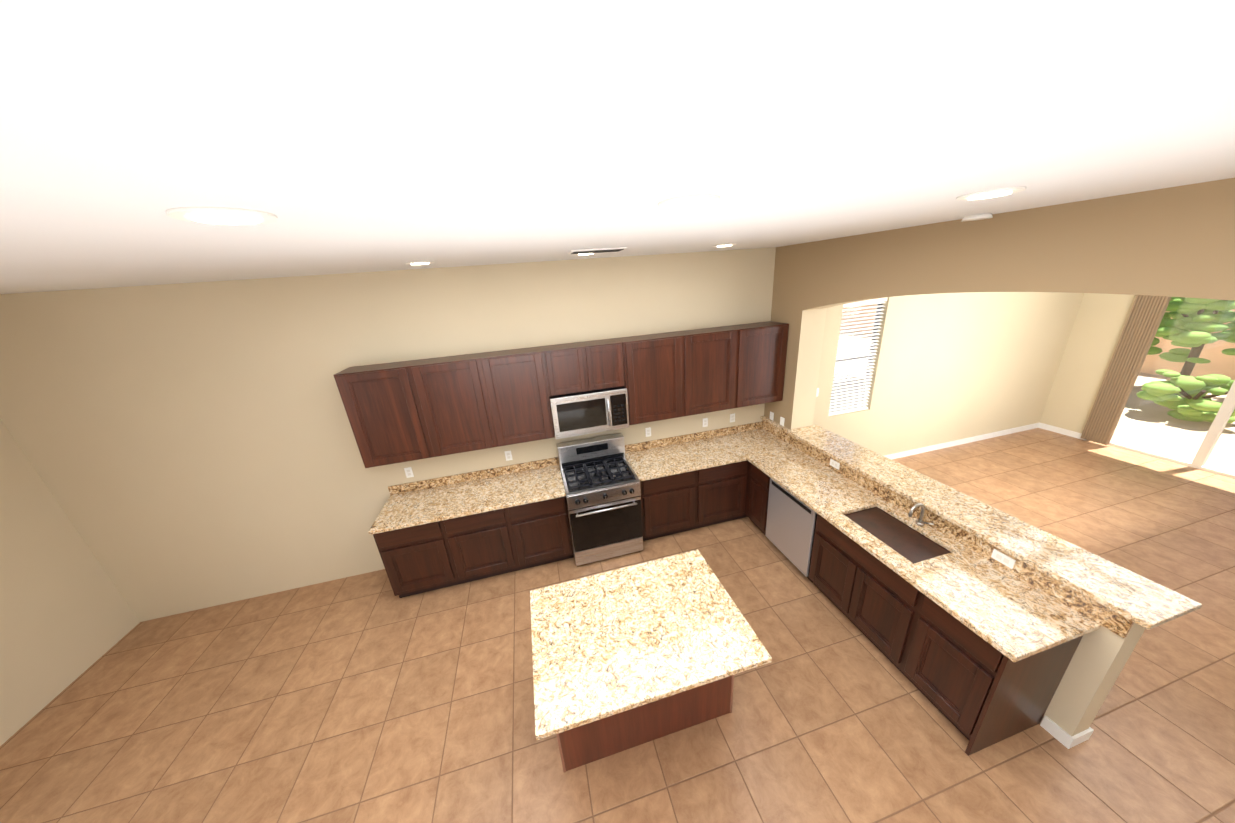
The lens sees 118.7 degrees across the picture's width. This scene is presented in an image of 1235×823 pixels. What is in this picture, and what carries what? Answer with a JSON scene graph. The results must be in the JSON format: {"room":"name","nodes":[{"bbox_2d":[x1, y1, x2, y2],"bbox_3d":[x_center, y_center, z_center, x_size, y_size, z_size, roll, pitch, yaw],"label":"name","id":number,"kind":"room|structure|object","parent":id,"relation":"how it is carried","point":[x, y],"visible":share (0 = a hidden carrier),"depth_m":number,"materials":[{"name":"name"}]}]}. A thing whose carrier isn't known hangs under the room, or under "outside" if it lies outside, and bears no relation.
{"room":"kitchen","nodes":[
{"label":"kitchen","id":0,"kind":"room"},
{"bbox_2d":[0,419,139,745],"bbox_3d":[-3.964,1.918,-0.544,0.150,3.100,8.000,-9,20,-12],"label":"wall","id":1,"kind":"structure","parent":0,"point":[68,617],"depth_m":3.01,"materials":[{"name":"paint"}]},
{"bbox_2d":[0,247,1083,621],"bbox_3d":[1.096,-0.288,4.520,12.720,3.100,0.150,-9,20,-12],"label":"wall","id":2,"kind":"structure","parent":0,"point":[186,447],"depth_m":3.53,"materials":[{"name":"paint"}]},
{"bbox_2d":[334,360,433,467],"bbox_3d":[-2.142,0.017,3.473,0.590,0.900,0.348,-9,20,-12],"label":"upper cabinet","id":3,"kind":"object","parent":2,"relation":"attached to","point":[403,411],"depth_m":3.31,"materials":[{"name":"brown wood"}]},
{"bbox_2d":[404,467,413,477],"bbox_3d":[-2.198,0.643,3.857,0.070,0.116,0.008,-9,20,-12],"label":"electrical outlet","id":4,"kind":"object","parent":2,"relation":"attached to","point":[408,472],"visible":1,"depth_m":3.85,"materials":[{"name":"white plastic"}]},
{"bbox_2d":[410,353,497,456],"bbox_3d":[-1.572,-0.070,3.597,0.590,0.900,0.348,-9,20,-12],"label":"upper cabinet","id":5,"kind":"object","parent":2,"relation":"attached to","point":[451,390],"depth_m":3.44,"materials":[{"name":"brown wood"}]},
{"bbox_2d":[504,450,512,460],"bbox_3d":[-1.212,0.492,4.073,0.070,0.116,0.008,-9,20,-12],"label":"electrical outlet","id":6,"kind":"object","parent":2,"relation":"attached to","point":[508,455],"visible":1,"depth_m":4.07,"materials":[{"name":"white plastic"}]},
{"bbox_2d":[478,346,554,446],"bbox_3d":[-1.003,-0.157,3.722,0.588,0.900,0.348,-9,20,-12],"label":"upper cabinet","id":7,"kind":"object","parent":2,"relation":"attached to","point":[517,383],"depth_m":3.56,"materials":[{"name":"brown wood"}]},
{"bbox_2d":[542,341,597,395],"bbox_3d":[-0.513,-0.444,3.757,0.456,0.454,0.348,-9,20,-12],"label":"upper cabinet","id":8,"kind":"object","parent":2,"relation":"attached to","point":[569,366],"depth_m":3.61,"materials":[{"name":"brown wood"}]},
{"bbox_2d":[549,386,628,438],"bbox_3d":[-0.309,-0.027,3.897,0.782,0.436,0.451,-9,20,-12],"label":"microwave","id":9,"kind":"object","parent":8,"relation":"attached to","point":[587,412],"visible":0.98,"depth_m":3.73,"materials":[{"name":"silver metal"}]},
{"bbox_2d":[590,337,625,389],"bbox_3d":[-0.196,-0.492,3.826,0.460,0.454,0.348,-9,20,-12],"label":"upper cabinet","id":10,"kind":"object","parent":2,"relation":"attached to","point":[609,354],"depth_m":3.70,"materials":[{"name":"brown wood"}]},
{"bbox_2d":[645,427,650,436],"bbox_3d":[0.372,0.249,4.420,0.070,0.116,0.008,-9,20,-12],"label":"electrical outlet","id":11,"kind":"object","parent":2,"relation":"attached to","point":[648,432],"visible":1,"depth_m":4.42,"materials":[{"name":"white plastic"}]},
{"bbox_2d":[622,332,685,424],"bbox_3d":[0.356,-0.365,4.019,0.640,0.900,0.348,-9,20,-12],"label":"upper cabinet","id":12,"kind":"object","parent":2,"relation":"attached to","point":[655,363],"depth_m":3.87,"materials":[{"name":"brown wood"}]},
{"bbox_2d":[703,418,707,426],"bbox_3d":[1.097,0.139,4.578,0.070,0.116,0.008,-9,20,-12],"label":"electrical outlet","id":13,"kind":"object","parent":2,"relation":"attached to","point":[705,422],"visible":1,"depth_m":4.57,"materials":[{"name":"white plastic"}]},
{"bbox_2d":[674,325,741,415],"bbox_3d":[0.973,-0.459,4.154,0.638,0.900,0.348,-9,20,-12],"label":"upper cabinet","id":14,"kind":"object","parent":2,"relation":"attached to","point":[711,353],"depth_m":4.00,"materials":[{"name":"brown wood"}]},
{"bbox_2d":[730,413,734,422],"bbox_3d":[1.464,0.082,4.658,0.070,0.116,0.008,-9,20,-12],"label":"electrical outlet","id":15,"kind":"object","parent":2,"relation":"attached to","point":[732,417],"visible":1,"depth_m":4.66,"materials":[{"name":"white plastic"}]},
{"bbox_2d":[734,321,788,407],"bbox_3d":[1.589,-0.554,4.289,0.638,0.900,0.348,-9,20,-12],"label":"upper cabinet","id":16,"kind":"object","parent":2,"relation":"attached to","point":[762,352],"depth_m":4.13,"materials":[{"name":"brown wood"}]},
{"bbox_2d":[828,297,887,415],"bbox_3d":[3.177,-0.713,4.931,0.700,1.530,0.103,-9,20,-12],"label":"window","id":17,"kind":"structure","parent":2,"relation":"in","point":[869,361],"depth_m":4.92,"materials":[{"name":"glass"},{"name":"white vinyl"}]},
{"bbox_2d":[885,422,1039,459],"bbox_3d":[4.747,0.610,5.725,5.119,0.090,0.013,-9,20,-12],"label":"baseboard","id":18,"kind":"structure","parent":2,"relation":"attached to","point":[1032,426],"depth_m":5.89,"materials":[{"name":"white paint"}]},
{"bbox_2d":[0,428,1234,822],"bbox_3d":[2.220,2.489,1.327,12.720,0.100,8.300,-9,20,-12],"label":"floor","id":19,"kind":"structure","parent":0,"point":[366,698],"depth_m":2.61,"materials":[{"name":"brown tile"}]},
{"bbox_2d":[373,521,457,597],"bbox_3d":[-2.012,1.377,3.831,0.591,0.876,0.608,-9,20,-12],"label":"base cabinet","id":20,"kind":"object","parent":19,"relation":"on","point":[423,558],"depth_m":3.55,"materials":[{"name":"brown wood"}]},
{"bbox_2d":[368,457,565,534],"bbox_3d":[-1.465,0.820,3.767,1.786,0.136,0.648,-9,20,-12],"label":"countertop","id":21,"kind":"structure","parent":20,"relation":"on","point":[416,503],"depth_m":3.77,"materials":[{"name":"beige stone"}]},
{"bbox_2d":[441,508,520,583],"bbox_3d":[-1.437,1.289,3.956,0.600,0.876,0.608,-9,20,-12],"label":"base cabinet","id":22,"kind":"object","parent":19,"relation":"on","point":[480,544],"depth_m":3.68,"materials":[{"name":"brown wood"}]},
{"bbox_2d":[508,496,573,569],"bbox_3d":[-0.859,1.201,4.083,0.595,0.876,0.608,-9,20,-12],"label":"base cabinet","id":23,"kind":"object","parent":19,"relation":"on","point":[541,529],"depth_m":3.80,"materials":[{"name":"brown wood"}]},
{"bbox_2d":[557,433,642,565],"bbox_3d":[-0.190,0.979,4.093,0.762,1.190,0.726,-9,20,-12],"label":"range","id":24,"kind":"object","parent":19,"relation":"on","point":[601,481],"visible":0.98,"depth_m":3.89,"materials":[{"name":"silver metal"}]},
{"bbox_2d":[557,677,733,772],"bbox_3d":[0.127,1.689,2.552,1.176,0.861,0.593,-9,20,-12],"label":"kitchen island","id":25,"kind":"object","parent":19,"relation":"on","point":[591,743],"depth_m":2.36,"materials":[{"name":"brown wood"}]},
{"bbox_2d":[530,549,771,739],"bbox_3d":[0.118,1.309,2.275,1.273,0.038,0.900,-9,20,-12],"label":"island countertop","id":26,"kind":"structure","parent":25,"relation":"on","point":[610,643],"depth_m":2.14,"materials":[{"name":"beige stone"}]},
{"bbox_2d":[640,470,699,540],"bbox_3d":[0.499,0.993,4.380,0.680,0.876,0.608,-9,20,-12],"label":"base cabinet","id":27,"kind":"object","parent":19,"relation":"on","point":[682,502],"depth_m":4.11,"materials":[{"name":"brown wood"}]},
{"bbox_2d":[625,429,747,480],"bbox_3d":[0.748,0.482,4.248,1.256,0.136,0.654,-9,20,-12],"label":"countertop","id":28,"kind":"structure","parent":27,"relation":"on","point":[653,459],"depth_m":4.28,"materials":[{"name":"beige stone"}]},
{"bbox_2d":[700,460,747,527],"bbox_3d":[1.129,0.896,4.518,0.624,0.876,0.608,-9,20,-12],"label":"base cabinet","id":29,"kind":"object","parent":19,"relation":"on","point":[723,488],"depth_m":4.24,"materials":[{"name":"brown wood"}]},
{"bbox_2d":[746,462,769,534],"bbox_3d":[1.857,0.956,4.202,0.608,0.876,0.404,-9,20,-12],"label":"base cabinet","id":30,"kind":"object","parent":19,"relation":"on","point":[758,484],"depth_m":4.11,"materials":[{"name":"brown wood"}]},
{"bbox_2d":[765,478,816,582],"bbox_3d":[1.971,1.126,3.720,0.586,0.868,0.633,-9,20,-12],"label":"dishwasher","id":31,"kind":"object","parent":19,"relation":"on","point":[790,526],"visible":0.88,"depth_m":3.59,"materials":[{"name":"silver metal"}]},
{"bbox_2d":[809,507,950,672],"bbox_3d":[2.182,1.366,3.003,0.608,0.876,0.922,-9,20,-12],"label":"base cabinet","id":32,"kind":"object","parent":19,"relation":"on","point":[878,601],"depth_m":2.83,"materials":[{"name":"brown wood"}]},
{"bbox_2d":[902,593,1082,755],"bbox_3d":[2.354,1.583,2.370,0.608,0.876,0.461,-9,20,-12],"label":"base cabinet","id":33,"kind":"object","parent":19,"relation":"on","point":[979,693],"depth_m":2.21,"materials":[{"name":"brown wood"}]},
{"bbox_2d":[720,420,1133,661],"bbox_3d":[1.986,0.711,3.301,0.668,0.178,3.148,-9,20,-12],"label":"countertop","id":34,"kind":"structure","parent":33,"relation":"on","point":[1020,610],"depth_m":2.46,"materials":[{"name":"beige stone"}]},
{"bbox_2d":[830,459,839,469],"bbox_3d":[2.192,0.532,3.695,0.009,0.070,0.116,-9,20,-12],"label":"outlet","id":35,"kind":"object","parent":34,"relation":"attached to","point":[834,464],"visible":1,"depth_m":3.69,"materials":[{"name":"white plastic"}]},
{"bbox_2d":[908,503,933,525],"bbox_3d":[2.325,0.809,2.802,0.157,0.204,0.119,-9,20,-12],"label":"faucet","id":36,"kind":"object","parent":34,"relation":"on","point":[919,522],"visible":0.96,"depth_m":2.82,"materials":[{"name":"silver metal"}]},
{"bbox_2d":[991,549,1015,568],"bbox_3d":[2.539,0.970,2.411,0.009,0.070,0.116,-9,20,-12],"label":"outlet","id":37,"kind":"object","parent":34,"relation":"attached to","point":[1004,559],"visible":1,"depth_m":2.41,"materials":[{"name":"white plastic"}]},
{"bbox_2d":[0,0,1234,293],"bbox_3d":[1.997,-0.522,0.238,12.720,0.120,8.300,-9,20,-12],"label":"ceiling","id":38,"kind":"structure","parent":0,"point":[346,136],"depth_m":0.53,"materials":[{"name":"paint"}]},
{"bbox_2d":[166,207,277,224],"bbox_3d":[-0.940,-0.466,0.880,0.190,0.013,0.190,-9,20,-12],"label":"recessed light","id":39,"kind":"object","parent":38,"relation":"in","point":[225,215],"visible":1,"depth_m":0.85,"materials":[{"name":"white paint"}]},
{"bbox_2d":[405,261,433,264],"bbox_3d":[-1.409,-1.058,2.612,0.190,0.013,0.190,-9,20,-12],"label":"recessed light","id":40,"kind":"object","parent":38,"relation":"in","point":[419,263],"visible":1,"depth_m":2.56,"materials":[{"name":"white paint"}]},
{"bbox_2d":[568,247,626,253],"bbox_3d":[-0.149,-1.161,2.646,0.400,0.015,0.200,-9,20,-12],"label":"ceiling vent","id":41,"kind":"object","parent":38,"relation":"in","point":[597,250],"visible":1,"depth_m":2.58,"materials":[{"name":"white metal"}]},
{"bbox_2d":[713,243,735,246],"bbox_3d":[0.905,-1.405,3.099,0.190,0.013,0.190,-9,20,-12],"label":"recessed light","id":42,"kind":"object","parent":38,"relation":"in","point":[724,245],"visible":1,"depth_m":3.04,"materials":[{"name":"white paint"}]},
{"bbox_2d":[962,213,992,220],"bbox_3d":[2.162,-1.168,2.201,0.140,0.024,0.140,-9,20,-12],"label":"smoke detector","id":43,"kind":"object","parent":38,"relation":"attached to","point":[977,217],"visible":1,"depth_m":2.16,"materials":[{"name":"white paint"}]},
{"bbox_2d":[956,186,1025,199],"bbox_3d":[1.417,-0.827,1.395,0.190,0.013,0.190,-9,20,-12],"label":"recessed light","id":44,"kind":"object","parent":38,"relation":"in","point":[990,193],"visible":1,"depth_m":1.36,"materials":[{"name":"white paint"}]},
{"bbox_2d":[764,178,1234,429],"bbox_3d":[3.017,0.849,0.983,0.300,3.100,8.000,-9,20,-12],"label":"arch","id":45,"kind":"object","parent":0,"point":[1177,241],"visible":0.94,"depth_m":2.12,"materials":[{"name":"paint"}]},
{"bbox_2d":[770,411,773,419],"bbox_3d":[1.940,0.064,4.612,0.012,0.116,0.070,-9,20,-12],"label":"light switch","id":46,"kind":"object","parent":45,"relation":"attached to","point":[771,415],"visible":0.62,"depth_m":4.60,"materials":[{"name":"white plastic"}]},
{"bbox_2d":[780,417,784,425],"bbox_3d":[1.990,0.126,4.429,0.012,0.116,0.070,-9,20,-12],"label":"light switch","id":47,"kind":"object","parent":45,"relation":"attached to","point":[782,419],"visible":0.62,"depth_m":4.42,"materials":[{"name":"white plastic"}]},
{"bbox_2d":[1040,293,1135,432],"bbox_3d":[8.199,0.082,2.044,0.150,3.100,8.150,-9,20,-12],"label":"wall","id":48,"kind":"structure","parent":0,"point":[1096,332],"depth_m":5.63,"materials":[{"name":"paint"}]},
{"bbox_2d":[1039,423,1084,439],"bbox_3d":[7.288,0.325,5.993,0.013,0.090,0.549,-9,20,-12],"label":"baseboard","id":49,"kind":"structure","parent":48,"relation":"attached to","point":[1043,426],"depth_m":6.00,"materials":[{"name":"white paint"}]},
{"bbox_2d":[1081,295,1170,444],"bbox_3d":[7.469,-0.474,4.399,0.098,2.566,2.080,-9,20,-12],"label":"vertical blinds","id":50,"kind":"object","parent":48,"relation":"attached to","point":[1142,324],"visible":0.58,"depth_m":5.22,"materials":[{"name":"brown"}]},
{"bbox_2d":[1108,297,1234,478],"bbox_3d":[7.618,-0.394,4.489,0.060,2.415,1.920,-9,20,-12],"label":"sliding glass door","id":51,"kind":"structure","parent":48,"relation":"in","point":[1216,429],"depth_m":4.79,"materials":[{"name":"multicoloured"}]},
{"bbox_2d":[1040,623,1144,735],"bbox_3d":[2.476,1.142,3.303,0.150,1.052,2.638,-9,20,-12],"label":"wall","id":52,"kind":"structure","parent":0,"point":[1099,659],"depth_m":2.12,"materials":[{"name":"paint"}]},
{"bbox_2d":[760,416,1201,629],"bbox_3d":[2.458,0.548,3.340,0.415,0.034,3.207,-9,20,-12],"label":"bar","id":53,"kind":"object","parent":52,"relation":"on","point":[1142,601],"visible":1,"depth_m":2.41,"materials":[{"name":"beige stone"}]},
{"bbox_2d":[1076,727,1093,740],"bbox_3d":[2.591,1.583,3.476,0.014,0.090,2.653,-9,20,-12],"label":"baseboard","id":54,"kind":"structure","parent":52,"relation":"attached to","point":[1085,735],"depth_m":2.24,"materials":[{"name":"white paint"}]},
{"label":"outside","id":55,"kind":"structure","parent":0,"visible":0},
{"bbox_2d":[834,332,1234,473],"bbox_3d":[25.247,-0.666,5.399,34.429,0.100,38.000,-9,20,-12],"label":"ground","id":56,"kind":"structure","parent":55,"point":[1174,435],"depth_m":5.90,"materials":[{"name":"white"}]},
{"bbox_2d":[840,303,1234,379],"bbox_3d":[13.897,0.256,2.638,0.320,1.620,38.000,-9,20,-12],"label":"blocks","id":57,"kind":"object","parent":56,"relation":"on","point":[1226,368],"depth_m":7.89},
{"bbox_2d":[1136,369,1234,422],"bbox_3d":[9.690,-0.234,6.115,1.154,0.884,1.130,-9,20,-12],"label":"bush","id":58,"kind":"object","parent":56,"relation":"on","point":[1192,398],"depth_m":6.05,"materials":[{"name":"green plant"}]},
{"bbox_2d":[1147,297,1234,395],"bbox_3d":[10.746,-1.637,6.678,2.119,2.867,2.063,-9,20,-12],"label":"tree","id":59,"kind":"object","parent":56,"relation":"on","point":[1189,339],"depth_m":6.50,"materials":[{"name":"green plant"}]}
]}

